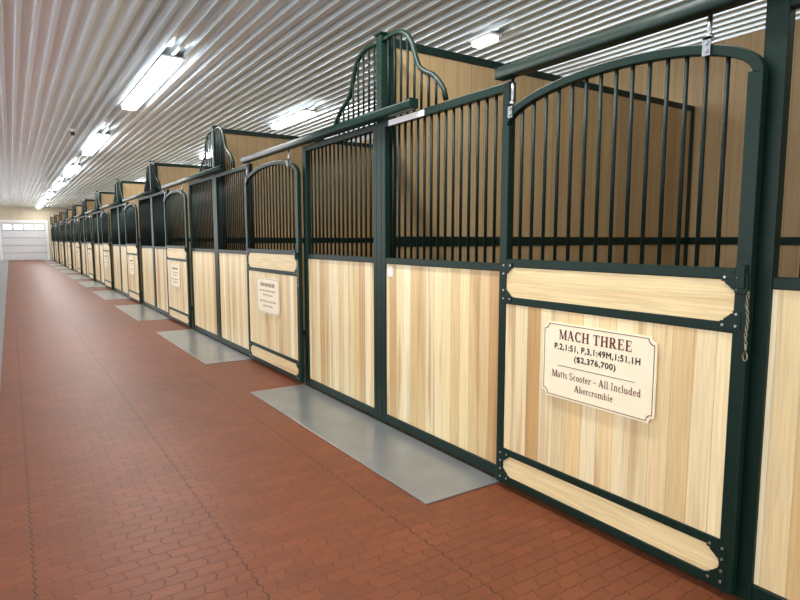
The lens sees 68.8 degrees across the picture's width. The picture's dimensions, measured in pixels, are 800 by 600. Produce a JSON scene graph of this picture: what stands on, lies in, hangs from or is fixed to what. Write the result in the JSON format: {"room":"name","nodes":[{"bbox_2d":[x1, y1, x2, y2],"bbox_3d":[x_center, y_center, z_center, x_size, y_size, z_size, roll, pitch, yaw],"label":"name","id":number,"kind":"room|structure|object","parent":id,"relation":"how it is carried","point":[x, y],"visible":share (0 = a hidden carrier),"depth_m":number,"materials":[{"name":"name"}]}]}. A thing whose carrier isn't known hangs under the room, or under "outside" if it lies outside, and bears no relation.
{"room":"farm building","nodes":[
{"label":"farm building","id":0,"kind":"room"},
{"bbox_2d":[0,206,71,259],"bbox_3d":[-24.835,-4.575,40.240,9.850,3.800,0.150,-4,7,-33],"label":"wall","id":1,"kind":"structure","parent":0,"point":[6,213],"depth_m":39.82,"materials":[{"name":"beige paint"}]},
{"bbox_2d":[1,223,47,259],"bbox_3d":[-25.521,-3.959,39.707,2.550,2.465,0.060,-4,7,-33],"label":"door","id":2,"kind":"structure","parent":1,"relation":"in","point":[38,237],"depth_m":39.67,"materials":[{"name":"white metal"}]},
{"bbox_2d":[0,220,49,259],"bbox_3d":[-25.530,-4.067,39.709,2.850,2.700,0.050,-4,7,-33],"label":"trim","id":3,"kind":"structure","parent":1,"relation":"attached to","point":[8,221],"depth_m":39.72,"materials":[{"name":"white wood"}]},
{"bbox_2d":[0,260,744,599],"bbox_3d":[-10.634,-0.504,19.038,9.700,0.108,51.400,-4,7,-33],"label":"floor","id":4,"kind":"structure","parent":0,"point":[133,466],"depth_m":3.30,"materials":[{"name":"red rubber"}]},
{"bbox_2d":[0,260,7,383],"bbox_3d":[-12.360,-0.429,17.833,0.590,0.008,51.300,-4,7,-33],"label":"strip","id":5,"kind":"object","parent":4,"relation":"on","point":[3,263],"visible":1,"depth_m":14.03,"materials":[{"name":"grey concrete"}]},
{"bbox_2d":[53,225,56,261],"bbox_3d":[-21.698,-3.560,36.760,0.050,2.286,1.344,-4,7,-33],"label":"panel","id":6,"kind":"object","parent":4,"relation":"on","point":[53,225],"visible":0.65,"depth_m":36.96,"materials":[{"name":"brown wood"}]},
{"bbox_2d":[56,215,60,260],"bbox_3d":[-19.565,-3.920,37.292,4.050,2.910,0.060,-4,7,-33],"label":"wall","id":7,"kind":"structure","parent":4,"relation":"on","point":[56,215],"depth_m":36.12,"materials":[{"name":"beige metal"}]},
{"bbox_2d":[58,224,61,263],"bbox_3d":[-19.346,-3.192,33.239,0.050,2.286,1.344,-4,7,-33],"label":"panel","id":8,"kind":"object","parent":4,"relation":"on","point":[58,224],"visible":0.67,"depth_m":33.43,"materials":[{"name":"brown wood"}]},
{"bbox_2d":[60,212,66,264],"bbox_3d":[-17.213,-3.553,33.772,4.050,2.910,0.060,-4,7,-33],"label":"wall","id":9,"kind":"structure","parent":4,"relation":"on","point":[61,213],"depth_m":32.59,"materials":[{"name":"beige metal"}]},
{"bbox_2d":[63,222,67,266],"bbox_3d":[-16.994,-2.825,29.719,0.050,2.286,1.344,-4,7,-33],"label":"panel","id":10,"kind":"object","parent":4,"relation":"on","point":[64,227],"visible":0.75,"depth_m":29.87,"materials":[{"name":"brown wood"}]},
{"bbox_2d":[65,221,68,267],"bbox_3d":[-16.210,-2.702,28.546,0.050,2.286,1.344,-4,7,-33],"label":"panel","id":11,"kind":"object","parent":4,"relation":"on","point":[65,221],"visible":0.25,"depth_m":28.97,"materials":[{"name":"brown wood"}]},
{"bbox_2d":[67,209,74,265],"bbox_3d":[-14.861,-3.185,30.251,4.050,2.910,0.060,-4,7,-33],"label":"wall","id":12,"kind":"structure","parent":4,"relation":"on","point":[69,211],"depth_m":29.08,"materials":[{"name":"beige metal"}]},
{"bbox_2d":[70,219,75,270],"bbox_3d":[-14.642,-2.457,26.198,0.050,2.286,1.344,-4,7,-33],"label":"panel","id":13,"kind":"object","parent":4,"relation":"on","point":[71,221],"visible":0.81,"depth_m":26.32,"materials":[{"name":"brown wood"}]},
{"bbox_2d":[71,221,73,241],"bbox_3d":[-14.635,-3.068,26.124,0.019,0.953,1.086,-4,7,-33],"label":"grille","id":14,"kind":"object","parent":13,"relation":"attached to","point":[72,232],"depth_m":26.32,"materials":[{"name":"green metal"}]},
{"bbox_2d":[73,218,76,271],"bbox_3d":[-13.858,-2.334,25.025,0.050,2.286,1.344,-4,7,-33],"label":"panel","id":15,"kind":"object","parent":4,"relation":"on","point":[75,218],"visible":0.47,"depth_m":25.42,"materials":[{"name":"brown wood"}]},
{"bbox_2d":[74,205,81,261],"bbox_3d":[-12.509,-2.817,26.730,4.050,2.910,0.060,-4,7,-33],"label":"wall","id":16,"kind":"structure","parent":4,"relation":"on","point":[77,207],"depth_m":25.56,"materials":[{"name":"beige wood"}]},
{"bbox_2d":[79,216,85,275],"bbox_3d":[-12.290,-2.089,22.677,0.050,2.286,1.344,-4,7,-33],"label":"panel","id":17,"kind":"object","parent":4,"relation":"on","point":[81,217],"visible":0.78,"depth_m":22.77,"materials":[{"name":"brown wood"}]},
{"bbox_2d":[80,218,83,242],"bbox_3d":[-12.283,-2.700,22.603,0.019,0.953,1.086,-4,7,-33],"label":"grille","id":18,"kind":"object","parent":17,"relation":"attached to","point":[81,219],"depth_m":22.75,"materials":[{"name":"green metal"}]},
{"bbox_2d":[83,215,88,276],"bbox_3d":[-11.506,-1.967,21.504,0.050,2.286,1.344,-4,7,-33],"label":"panel","id":19,"kind":"object","parent":4,"relation":"on","point":[84,216],"visible":0.56,"depth_m":21.85,"materials":[{"name":"brown wood"}]},
{"bbox_2d":[84,216,86,242],"bbox_3d":[-11.508,-2.579,21.442,0.019,0.953,1.103,-4,7,-33],"label":"grille","id":20,"kind":"object","parent":19,"relation":"attached to","point":[85,237],"depth_m":21.78,"materials":[{"name":"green metal"}]},
{"bbox_2d":[85,199,94,270],"bbox_3d":[-10.157,-2.449,23.209,4.050,2.910,0.060,-4,7,-33],"label":"wall","id":21,"kind":"structure","parent":4,"relation":"on","point":[89,204],"depth_m":22.06,"materials":[{"name":"beige wood"}]},
{"bbox_2d":[92,212,100,282],"bbox_3d":[-9.938,-1.721,19.156,0.050,2.286,1.344,-4,7,-33],"label":"panel","id":22,"kind":"object","parent":4,"relation":"on","point":[94,215],"visible":0.8,"depth_m":19.23,"materials":[{"name":"brown wood"}]},
{"bbox_2d":[84,208,98,214],"bbox_3d":[-10.260,-2.936,19.396,0.080,0.078,3.436,-4,7,-33],"label":"door track","id":23,"kind":"object","parent":22,"relation":"attached to","point":[96,209],"visible":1,"depth_m":18.97,"materials":[{"name":"green metal"}]},
{"bbox_2d":[85,213,94,280],"bbox_3d":[-10.781,-1.848,20.282,0.070,2.262,1.504,-4,7,-33],"label":"door","id":24,"kind":"structure","parent":23,"relation":"hanging from","point":[88,219],"depth_m":20.09,"materials":[{"name":"brown wood"}]},
{"bbox_2d":[86,217,90,241],"bbox_3d":[-10.772,-2.442,20.234,0.018,0.872,1.226,-4,7,-33],"label":"grille","id":25,"kind":"object","parent":24,"relation":"attached to","point":[88,227],"depth_m":20.30,"materials":[{"name":"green metal"}]},
{"bbox_2d":[93,213,97,242],"bbox_3d":[-9.931,-2.333,19.082,0.019,0.953,1.086,-4,7,-33],"label":"grille","id":26,"kind":"object","parent":22,"relation":"attached to","point":[95,229],"depth_m":19.18,"materials":[{"name":"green metal"}]},
{"bbox_2d":[96,191,100,279],"bbox_3d":[-9.540,-1.979,18.541,0.095,2.926,0.100,-4,7,-33],"label":"post","id":27,"kind":"object","parent":4,"relation":"on","point":[96,191],"visible":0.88,"depth_m":18.44,"materials":[{"name":"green metal"}]},
{"bbox_2d":[97,210,104,284],"bbox_3d":[-9.154,-1.599,17.983,0.050,2.286,1.344,-4,7,-33],"label":"panel","id":28,"kind":"object","parent":4,"relation":"on","point":[98,212],"visible":0.59,"depth_m":18.27,"materials":[{"name":"brown wood"}]},
{"bbox_2d":[96,192,100,210],"bbox_3d":[-9.316,-3.064,18.076,0.036,0.605,0.758,-4,7,-33],"label":"rail","id":29,"kind":"object","parent":28,"relation":"on","point":[98,198],"visible":0.88,"depth_m":18.09,"materials":[{"name":"green metal"}]},
{"bbox_2d":[98,212,101,243],"bbox_3d":[-9.156,-2.211,17.922,0.019,0.953,1.103,-4,7,-33],"label":"grille","id":30,"kind":"object","parent":28,"relation":"attached to","point":[99,213],"depth_m":18.21,"materials":[{"name":"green metal"}]},
{"bbox_2d":[99,192,113,283],"bbox_3d":[-7.805,-2.082,19.689,4.050,2.910,0.060,-4,7,-33],"label":"wall","id":31,"kind":"structure","parent":4,"relation":"on","point":[106,198],"depth_m":18.56,"materials":[{"name":"beige wood"}]},
{"bbox_2d":[110,205,121,293],"bbox_3d":[-7.586,-1.354,15.636,0.050,2.286,1.344,-4,7,-33],"label":"panel","id":32,"kind":"object","parent":4,"relation":"on","point":[113,210],"visible":0.8,"depth_m":15.68,"materials":[{"name":"brown wood"}]},
{"bbox_2d":[113,182,116,205],"bbox_3d":[-7.424,-2.768,15.243,0.036,0.605,0.758,-4,7,-33],"label":"rail","id":33,"kind":"object","parent":32,"relation":"on","point":[115,192],"visible":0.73,"depth_m":15.24,"materials":[{"name":"green metal"}]},
{"bbox_2d":[114,185,116,205],"bbox_3d":[-7.408,-2.755,15.220,0.018,0.583,0.596,-4,7,-33],"label":"grille","id":34,"kind":"object","parent":33,"relation":"attached to","point":[115,193],"depth_m":15.24,"materials":[{"name":"green metal"}]},
{"bbox_2d":[111,208,118,243],"bbox_3d":[-7.579,-1.965,15.561,0.019,0.953,1.086,-4,7,-33],"label":"grille","id":35,"kind":"object","parent":32,"relation":"attached to","point":[114,217],"depth_m":15.66,"materials":[{"name":"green metal"}]},
{"bbox_2d":[116,179,121,288],"bbox_3d":[-7.188,-1.611,15.020,0.095,2.926,0.100,-4,7,-33],"label":"post","id":36,"kind":"object","parent":4,"relation":"on","point":[116,179],"visible":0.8,"depth_m":14.93,"materials":[{"name":"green metal"}]},
{"bbox_2d":[99,201,119,209],"bbox_3d":[-7.908,-2.568,15.876,0.080,0.078,3.436,-4,7,-33],"label":"door track","id":37,"kind":"object","parent":36,"relation":"attached to","point":[117,202],"visible":1,"depth_m":15.54,"materials":[{"name":"green metal"}]},
{"bbox_2d":[101,210,112,289],"bbox_3d":[-8.429,-1.480,16.761,0.070,2.262,1.504,-4,7,-33],"label":"door","id":38,"kind":"structure","parent":37,"relation":"hanging from","point":[105,217],"depth_m":16.61,"materials":[{"name":"brown wood"}]},
{"bbox_2d":[102,212,108,242],"bbox_3d":[-8.420,-2.075,16.714,0.018,0.872,1.226,-4,7,-33],"label":"grille","id":39,"kind":"object","parent":38,"relation":"attached to","point":[104,214],"depth_m":16.72,"materials":[{"name":"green metal"}]},
{"bbox_2d":[104,253,107,266],"bbox_3d":[-8.480,-1.147,16.855,0.008,0.385,0.640,-4,7,-33],"label":"door sign","id":40,"kind":"object","parent":38,"relation":"attached to","point":[105,254],"visible":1,"depth_m":16.83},
{"bbox_2d":[118,202,128,295],"bbox_3d":[-6.803,-1.231,14.463,0.050,2.286,1.344,-4,7,-33],"label":"panel","id":41,"kind":"object","parent":4,"relation":"on","point":[121,216],"visible":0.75,"depth_m":14.67,"materials":[{"name":"brown wood"}]},
{"bbox_2d":[117,180,123,203],"bbox_3d":[-6.965,-2.696,14.555,0.036,0.605,0.758,-4,7,-33],"label":"rail","id":42,"kind":"object","parent":41,"relation":"on","point":[120,195],"visible":0.84,"depth_m":14.59,"materials":[{"name":"green metal"}]},
{"bbox_2d":[118,182,122,203],"bbox_3d":[-6.980,-2.688,14.579,0.018,0.583,0.596,-4,7,-33],"label":"grille","id":43,"kind":"object","parent":42,"relation":"attached to","point":[120,196],"depth_m":14.58,"materials":[{"name":"green metal"}]},
{"bbox_2d":[119,205,125,244],"bbox_3d":[-6.804,-1.843,14.401,0.019,0.953,1.103,-4,7,-33],"label":"grille","id":44,"kind":"object","parent":41,"relation":"attached to","point":[121,207],"depth_m":14.55,"materials":[{"name":"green metal"}]},
{"bbox_2d":[120,181,144,292],"bbox_3d":[-5.454,-1.714,16.168,4.050,2.910,0.060,-4,7,-33],"label":"wall","id":45,"kind":"structure","parent":4,"relation":"on","point":[129,188],"depth_m":15.08,"materials":[{"name":"beige wood"}]},
{"bbox_2d":[138,195,154,308],"bbox_3d":[-5.234,-0.986,12.115,0.050,2.286,1.344,-4,7,-33],"label":"panel","id":46,"kind":"object","parent":4,"relation":"on","point":[144,203],"visible":0.85,"depth_m":12.14,"materials":[{"name":"brown wood"}]},
{"bbox_2d":[140,198,151,245],"bbox_3d":[-5.227,-1.597,12.041,0.019,0.953,1.086,-4,7,-33],"label":"grille","id":47,"kind":"object","parent":46,"relation":"attached to","point":[145,207],"depth_m":12.05,"materials":[{"name":"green metal"}]},
{"bbox_2d":[144,164,149,195],"bbox_3d":[-5.072,-2.400,11.722,0.036,0.605,0.758,-4,7,-33],"label":"rail","id":48,"kind":"object","parent":46,"relation":"on","point":[147,183],"visible":0.75,"depth_m":11.66,"materials":[{"name":"green metal"}]},
{"bbox_2d":[148,161,155,309],"bbox_3d":[-4.836,-1.243,11.499,0.095,2.926,0.100,-4,7,-33],"label":"post","id":49,"kind":"object","parent":4,"relation":"on","point":[150,167],"visible":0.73,"depth_m":11.43,"materials":[{"name":"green metal"}]},
{"bbox_2d":[122,188,155,201],"bbox_3d":[-5.556,-2.200,12.355,0.080,0.078,3.436,-4,7,-33],"label":"door track","id":50,"kind":"object","parent":49,"relation":"attached to","point":[152,190],"visible":1,"depth_m":11.96,"materials":[{"name":"green metal"}]},
{"bbox_2d":[124,201,141,302],"bbox_3d":[-6.077,-1.113,13.241,0.070,2.262,1.504,-4,7,-33],"label":"door","id":51,"kind":"structure","parent":50,"relation":"hanging from","point":[130,211],"depth_m":13.10,"materials":[{"name":"brown wood"}]},
{"bbox_2d":[126,205,136,243],"bbox_3d":[-6.068,-1.707,13.193,0.018,0.872,1.226,-4,7,-33],"label":"grille","id":52,"kind":"object","parent":51,"relation":"attached to","point":[130,209],"depth_m":13.19,"materials":[{"name":"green metal"}]},
{"bbox_2d":[129,257,134,274],"bbox_3d":[-6.128,-0.779,13.334,0.008,0.385,0.640,-4,7,-33],"label":"door sign","id":53,"kind":"object","parent":51,"relation":"attached to","point":[131,260],"visible":1,"depth_m":13.31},
{"bbox_2d":[151,190,170,315],"bbox_3d":[-4.451,-0.863,10.942,0.050,2.286,1.344,-4,7,-33],"label":"panel","id":54,"kind":"object","parent":4,"relation":"on","point":[157,199],"visible":0.77,"depth_m":11.07,"materials":[{"name":"brown wood"}]},
{"bbox_2d":[150,162,161,193],"bbox_3d":[-4.613,-2.328,11.034,0.036,0.605,0.758,-4,7,-33],"label":"rail","id":55,"kind":"object","parent":54,"relation":"on","point":[156,184],"visible":0.94,"depth_m":11.07,"materials":[{"name":"green metal"}]},
{"bbox_2d":[153,193,165,246],"bbox_3d":[-4.452,-1.476,10.880,0.019,0.953,1.103,-4,7,-33],"label":"grille","id":56,"kind":"object","parent":54,"relation":"attached to","point":[159,220],"depth_m":10.96,"materials":[{"name":"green metal"}]},
{"bbox_2d":[155,163,213,308],"bbox_3d":[-3.102,-1.346,12.647,4.050,2.910,0.060,-4,7,-33],"label":"wall","id":57,"kind":"structure","parent":4,"relation":"on","point":[167,173],"depth_m":11.67,"materials":[{"name":"beige wood"}]},
{"bbox_2d":[188,175,217,340],"bbox_3d":[-2.882,-0.618,8.594,0.050,2.286,1.344,-4,7,-33],"label":"panel","id":58,"kind":"object","parent":4,"relation":"on","point":[203,259],"visible":0.86,"depth_m":8.59,"materials":[{"name":"brown wood"}]},
{"bbox_2d":[161,165,224,188],"bbox_3d":[-3.204,-1.833,8.834,0.080,0.078,3.436,-4,7,-33],"label":"door track","id":59,"kind":"object","parent":58,"relation":"attached to","point":[219,168],"visible":1,"depth_m":8.38,"materials":[{"name":"green metal"}]},
{"bbox_2d":[164,184,191,327],"bbox_3d":[-3.725,-0.745,9.720,0.070,2.262,1.504,-4,7,-33],"label":"door","id":60,"kind":"structure","parent":59,"relation":"hanging from","point":[179,299],"depth_m":9.60,"materials":[{"name":"brown wood"}]},
{"bbox_2d":[170,263,180,287],"bbox_3d":[-3.776,-0.412,9.813,0.008,0.385,0.640,-4,7,-33],"label":"door sign","id":61,"kind":"object","parent":60,"relation":"attached to","point":[175,268],"visible":1,"depth_m":9.79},
{"bbox_2d":[166,193,185,245],"bbox_3d":[-3.716,-1.339,9.672,0.018,0.872,1.226,-4,7,-33],"label":"grille","id":62,"kind":"object","parent":60,"relation":"attached to","point":[171,233],"depth_m":9.67,"materials":[{"name":"green metal"}]},
{"bbox_2d":[192,180,213,248],"bbox_3d":[-2.875,-1.229,8.520,0.019,0.953,1.086,-4,7,-33],"label":"grille","id":63,"kind":"object","parent":58,"relation":"attached to","point":[197,185],"depth_m":8.52,"materials":[{"name":"green metal"}]},
{"bbox_2d":[199,130,212,178],"bbox_3d":[-2.720,-2.033,8.201,0.036,0.605,0.758,-4,7,-33],"label":"rail","id":64,"kind":"object","parent":58,"relation":"on","point":[207,140],"visible":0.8,"depth_m":8.13,"materials":[{"name":"green metal"}]},
{"bbox_2d":[210,125,219,341],"bbox_3d":[-2.484,-0.876,7.979,0.095,2.926,0.100,-4,7,-33],"label":"post","id":65,"kind":"object","parent":4,"relation":"on","point":[213,127],"visible":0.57,"depth_m":7.90,"materials":[{"name":"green metal"}]},
{"bbox_2d":[215,164,253,354],"bbox_3d":[-2.099,-0.496,7.421,0.050,2.286,1.344,-4,7,-33],"label":"panel","id":66,"kind":"object","parent":4,"relation":"on","point":[232,264],"visible":0.75,"depth_m":7.48,"materials":[{"name":"brown wood"}]},
{"bbox_2d":[214,126,234,172],"bbox_3d":[-2.261,-1.961,7.513,0.036,0.605,0.758,-4,7,-33],"label":"rail","id":67,"kind":"object","parent":66,"relation":"on","point":[227,160],"visible":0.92,"depth_m":7.52,"materials":[{"name":"green metal"}]},
{"bbox_2d":[219,170,245,250],"bbox_3d":[-2.100,-1.108,7.359,0.019,0.953,1.103,-4,7,-33],"label":"grille","id":68,"kind":"object","parent":66,"relation":"attached to","point":[235,199],"depth_m":7.39,"materials":[{"name":"green metal"}]},
{"bbox_2d":[219,129,373,334],"bbox_3d":[-0.750,-0.978,9.126,4.050,2.910,0.060,-4,7,-33],"label":"wall","id":69,"kind":"structure","parent":4,"relation":"on","point":[240,143],"depth_m":8.52,"materials":[{"name":"beige wood"}]},
{"bbox_2d":[302,124,377,418],"bbox_3d":[-0.530,-0.250,5.073,0.050,2.286,1.344,-4,7,-33],"label":"panel","id":70,"kind":"object","parent":4,"relation":"on","point":[340,290],"visible":0.92,"depth_m":5.02,"materials":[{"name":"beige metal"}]},
{"bbox_2d":[240,97,417,163],"bbox_3d":[-0.852,-1.465,5.313,0.080,0.078,3.436,-4,7,-33],"label":"door track","id":71,"kind":"object","parent":70,"relation":"attached to","point":[409,104],"visible":0.99,"depth_m":4.69,"materials":[{"name":"green metal"}]},
{"bbox_2d":[244,149,303,382],"bbox_3d":[-1.373,-0.377,6.199,0.070,2.262,1.504,-4,7,-33],"label":"door","id":72,"kind":"structure","parent":71,"relation":"hanging from","point":[276,342],"depth_m":6.05,"materials":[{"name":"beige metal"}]},
{"bbox_2d":[257,277,279,316],"bbox_3d":[-1.424,-0.044,6.293,0.008,0.385,0.640,-4,7,-33],"label":"door sign","id":73,"kind":"object","parent":72,"relation":"attached to","point":[268,298],"visible":1,"depth_m":6.27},
{"bbox_2d":[249,165,294,249],"bbox_3d":[-1.365,-0.971,6.151,0.018,0.872,1.226,-4,7,-33],"label":"grille","id":74,"kind":"object","parent":72,"relation":"attached to","point":[259,169],"depth_m":6.13,"materials":[{"name":"green metal"}]},
{"bbox_2d":[310,133,371,256],"bbox_3d":[-0.523,-0.862,4.999,0.019,0.953,1.086,-4,7,-33],"label":"grille","id":75,"kind":"object","parent":70,"relation":"attached to","point":[355,135],"depth_m":4.95,"materials":[{"name":"green metal"}]},
{"bbox_2d":[333,42,375,135],"bbox_3d":[-0.368,-1.665,4.680,0.036,0.605,0.758,-4,7,-33],"label":"rail","id":76,"kind":"object","parent":70,"relation":"on","point":[365,49],"visible":0.8,"depth_m":4.57,"materials":[{"name":"green metal"}]},
{"bbox_2d":[373,31,388,420],"bbox_3d":[-0.132,-0.508,4.458,0.095,2.926,0.100,-4,7,-33],"label":"post","id":77,"kind":"object","parent":4,"relation":"on","point":[381,48],"visible":0.59,"depth_m":4.40,"materials":[{"name":"green metal"}]},
{"bbox_2d":[381,81,515,474],"bbox_3d":[0.253,-0.128,3.900,0.050,2.286,1.344,-4,7,-33],"label":"panel","id":78,"kind":"object","parent":4,"relation":"on","point":[440,318],"visible":0.82,"depth_m":3.84,"materials":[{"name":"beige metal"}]},
{"bbox_2d":[387,266,392,276],"bbox_3d":[-0.074,-0.214,4.359,0.003,0.080,0.070,-4,7,-33],"label":"paper notice","id":79,"kind":"object","parent":78,"relation":"attached to","point":[389,268],"visible":1,"depth_m":4.36,"materials":[{"name":"white paper"}]},
{"bbox_2d":[388,109,423,125],"bbox_3d":[0.038,-1.264,4.058,0.003,0.040,0.440,-4,7,-33],"label":"label","id":80,"kind":"object","parent":78,"relation":"attached to","point":[420,113],"visible":1,"depth_m":4.05,"materials":[{"name":"white paper"}]},
{"bbox_2d":[382,29,448,119],"bbox_3d":[0.091,-1.593,3.993,0.036,0.605,0.758,-4,7,-33],"label":"rail","id":81,"kind":"object","parent":78,"relation":"on","point":[409,40],"visible":0.88,"depth_m":4.03,"materials":[{"name":"green metal"}]},
{"bbox_2d":[392,95,497,262],"bbox_3d":[0.252,-0.740,3.838,0.019,0.953,1.103,-4,7,-33],"label":"grille","id":82,"kind":"object","parent":78,"relation":"attached to","point":[477,99],"depth_m":3.78,"materials":[{"name":"green metal"}]},
{"bbox_2d":[390,38,694,265],"bbox_3d":[1.602,-0.611,5.606,4.050,2.910,0.060,-4,7,-33],"label":"wall","id":83,"kind":"structure","parent":4,"relation":"on","point":[461,74],"depth_m":5.36,"materials":[{"name":"brown wood"}]},
{"bbox_2d":[734,0,799,599],"bbox_3d":[1.773,0.110,1.625,0.050,2.286,1.519,-4,7,-33],"label":"panel","id":84,"kind":"object","parent":4,"relation":"on","point":[768,560],"visible":0.93,"depth_m":2.18,"materials":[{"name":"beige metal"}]},
{"bbox_2d":[495,0,756,80],"bbox_3d":[1.500,-1.097,1.792,0.080,0.078,3.436,-4,7,-33],"label":"door track","id":85,"kind":"object","parent":84,"relation":"attached to","point":[691,10],"visible":0.94,"depth_m":2.55,"materials":[{"name":"green metal"}]},
{"bbox_2d":[496,13,767,594],"bbox_3d":[0.939,-0.016,2.738,0.070,2.262,1.359,-4,7,-33],"label":"door","id":86,"kind":"structure","parent":85,"relation":"hanging from","point":[668,487],"depth_m":2.56,"materials":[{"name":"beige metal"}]},
{"bbox_2d":[542,321,657,422],"bbox_3d":[0.924,0.323,2.778,0.008,0.385,0.640,-4,7,-33],"label":"door sign","id":87,"kind":"object","parent":86,"relation":"attached to","point":[615,372],"visible":1,"depth_m":2.74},
{"bbox_2d":[518,56,730,266],"bbox_3d":[0.947,-0.610,2.691,0.018,0.872,1.088,-4,7,-33],"label":"grille","id":88,"kind":"object","parent":86,"relation":"attached to","point":[570,80],"depth_m":2.62,"materials":[{"name":"green metal"}]},
{"bbox_2d":[0,0,799,208],"bbox_3d":[-10.614,-4.106,18.676,9.750,0.052,51.400,-4,7,-33],"label":"ceiling","id":89,"kind":"structure","parent":0,"point":[247,65],"depth_m":6.94,"materials":[{"name":"white metal"}]},
{"bbox_2d":[45,193,53,197],"bbox_3d":[-16.874,-5.026,28.099,0.240,0.075,3.040,-4,7,-33],"label":"ceiling light","id":90,"kind":"object","parent":89,"relation":"attached to","point":[48,195],"visible":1,"depth_m":27.56,"materials":[{"name":"white plastic"}]},
{"bbox_2d":[52,182,63,189],"bbox_3d":[-13.526,-4.502,23.087,0.240,0.075,3.040,-4,7,-33],"label":"ceiling light","id":91,"kind":"object","parent":89,"relation":"attached to","point":[57,185],"visible":1,"depth_m":22.59,"materials":[{"name":"white plastic"}]},
{"bbox_2d":[63,165,79,176],"bbox_3d":[-10.178,-3.979,18.075,0.240,0.075,3.040,-4,7,-33],"label":"ceiling light","id":92,"kind":"object","parent":89,"relation":"attached to","point":[72,169],"visible":1,"depth_m":17.71,"materials":[{"name":"white plastic"}]},
{"bbox_2d":[69,129,74,135],"bbox_3d":[-6.353,-3.254,11.326,0.100,0.115,0.180,-4,7,-33],"label":"security camera","id":93,"kind":"object","parent":89,"relation":"attached to","point":[72,133],"visible":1,"depth_m":11.30,"materials":[{"name":"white plastic"}]},
{"bbox_2d":[82,133,109,154],"bbox_3d":[-6.830,-3.455,13.063,0.240,0.075,3.040,-4,7,-33],"label":"ceiling light","id":94,"kind":"object","parent":89,"relation":"attached to","point":[98,139],"visible":1,"depth_m":12.69,"materials":[{"name":"white plastic"}]},
{"bbox_2d":[120,54,183,109],"bbox_3d":[-3.482,-2.932,8.051,0.240,0.075,3.040,-4,7,-33],"label":"ceiling light","id":95,"kind":"object","parent":89,"relation":"attached to","point":[165,65],"visible":1,"depth_m":7.61,"materials":[{"name":"white plastic"}]},
{"bbox_2d":[269,109,315,128],"bbox_3d":[-1.911,-3.165,10.283,0.216,0.075,1.540,-4,7,-33],"label":"ceiling light","id":96,"kind":"object","parent":89,"relation":"attached to","point":[303,114],"visible":1,"depth_m":10.12,"materials":[{"name":"white plastic"}]},
{"bbox_2d":[469,31,501,48],"bbox_3d":[0.898,-2.735,6.168,0.156,0.075,0.340,-4,7,-33],"label":"ceiling light","id":97,"kind":"object","parent":89,"relation":"attached to","point":[488,38],"visible":1,"depth_m":6.10,"materials":[{"name":"white plastic"}]},
{"bbox_2d":[472,35,498,48],"bbox_3d":[0.898,-2.725,6.170,0.130,0.054,0.300,-4,7,-33],"label":"diffuser","id":98,"kind":"object","parent":97,"relation":"attached to","point":[481,41],"depth_m":6.12,"materials":[{"name":"white plastic"}]},
{"bbox_2d":[357,19,799,277],"bbox_3d":[-6.532,-2.624,21.557,0.150,3.800,51.400,-4,7,-33],"label":"wall","id":99,"kind":"structure","parent":0,"point":[789,257],"depth_m":6.33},
{"bbox_2d":[688,237,799,244],"bbox_3d":[-7.543,-2.378,22.959,0.017,0.080,47.600,-4,7,-33],"label":"rail","id":100,"kind":"object","parent":99,"relation":"attached to","point":[691,240],"depth_m":6.32,"materials":[{"name":"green metal"}]},
{"bbox_3d":[-12.612,-3.304,22.917,0.079,0.078,3.436,-4,7,-33],"label":"door track","id":101,"kind":"object","parent":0,"visible":0},
{"bbox_2d":[74,217,81,273],"bbox_3d":[-13.133,-2.216,23.803,0.070,2.262,1.504,-4,7,-33],"label":"door","id":102,"kind":"structure","parent":101,"relation":"hanging from","point":[77,228],"depth_m":23.60,"materials":[{"name":"brown wood"}]},
{"bbox_2d":[75,220,78,241],"bbox_3d":[-13.124,-2.810,23.755,0.018,0.872,1.226,-4,7,-33],"label":"grille","id":103,"kind":"object","parent":102,"relation":"attached to","point":[76,221],"depth_m":23.86,"materials":[{"name":"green metal"}]},
{"bbox_3d":[-14.964,-3.671,26.438,0.079,0.078,3.436,-4,7,-33],"label":"door track","id":104,"kind":"object","parent":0,"visible":0},
{"bbox_2d":[66,220,72,269],"bbox_3d":[-15.485,-2.583,27.324,0.070,2.262,1.504,-4,7,-33],"label":"door","id":105,"kind":"structure","parent":104,"relation":"hanging from","point":[68,223],"depth_m":27.10,"materials":[{"name":"brown wood"}]},
{"bbox_2d":[67,223,69,240],"bbox_3d":[-15.476,-3.178,27.276,0.018,0.872,1.226,-4,7,-33],"label":"grille","id":106,"kind":"object","parent":105,"relation":"attached to","point":[68,233],"depth_m":27.40,"materials":[{"name":"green metal"}]},
{"bbox_3d":[-17.316,-4.039,29.959,0.079,0.078,3.436,-4,7,-33],"label":"door track","id":107,"kind":"object","parent":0,"visible":0},
{"bbox_2d":[60,224,64,265],"bbox_3d":[-17.836,-2.951,30.844,0.070,2.262,1.504,-4,7,-33],"label":"door","id":108,"kind":"structure","parent":107,"relation":"hanging from","point":[61,225],"depth_m":30.68,"materials":[{"name":"brown wood"}]},
{"bbox_3d":[-19.668,-4.407,33.479,0.079,0.078,3.436,-4,7,-33],"label":"door track","id":109,"kind":"object","parent":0,"visible":0},
{"bbox_2d":[55,224,59,262],"bbox_3d":[-20.188,-3.319,34.365,0.070,2.262,1.504,-4,7,-33],"label":"door","id":110,"kind":"structure","parent":109,"relation":"hanging from","point":[56,228],"depth_m":34.11,"materials":[{"name":"brown wood"}]},
{"bbox_3d":[-22.020,-4.775,37.000,0.079,0.078,3.436,-4,7,-33],"label":"door track","id":111,"kind":"object","parent":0,"visible":0},
{"bbox_2d":[51,227,54,260],"bbox_3d":[-22.540,-3.687,37.886,0.070,2.262,1.504,-4,7,-33],"label":"door","id":112,"kind":"structure","parent":111,"relation":"hanging from","point":[52,237],"depth_m":37.60,"materials":[{"name":"brown wood"}]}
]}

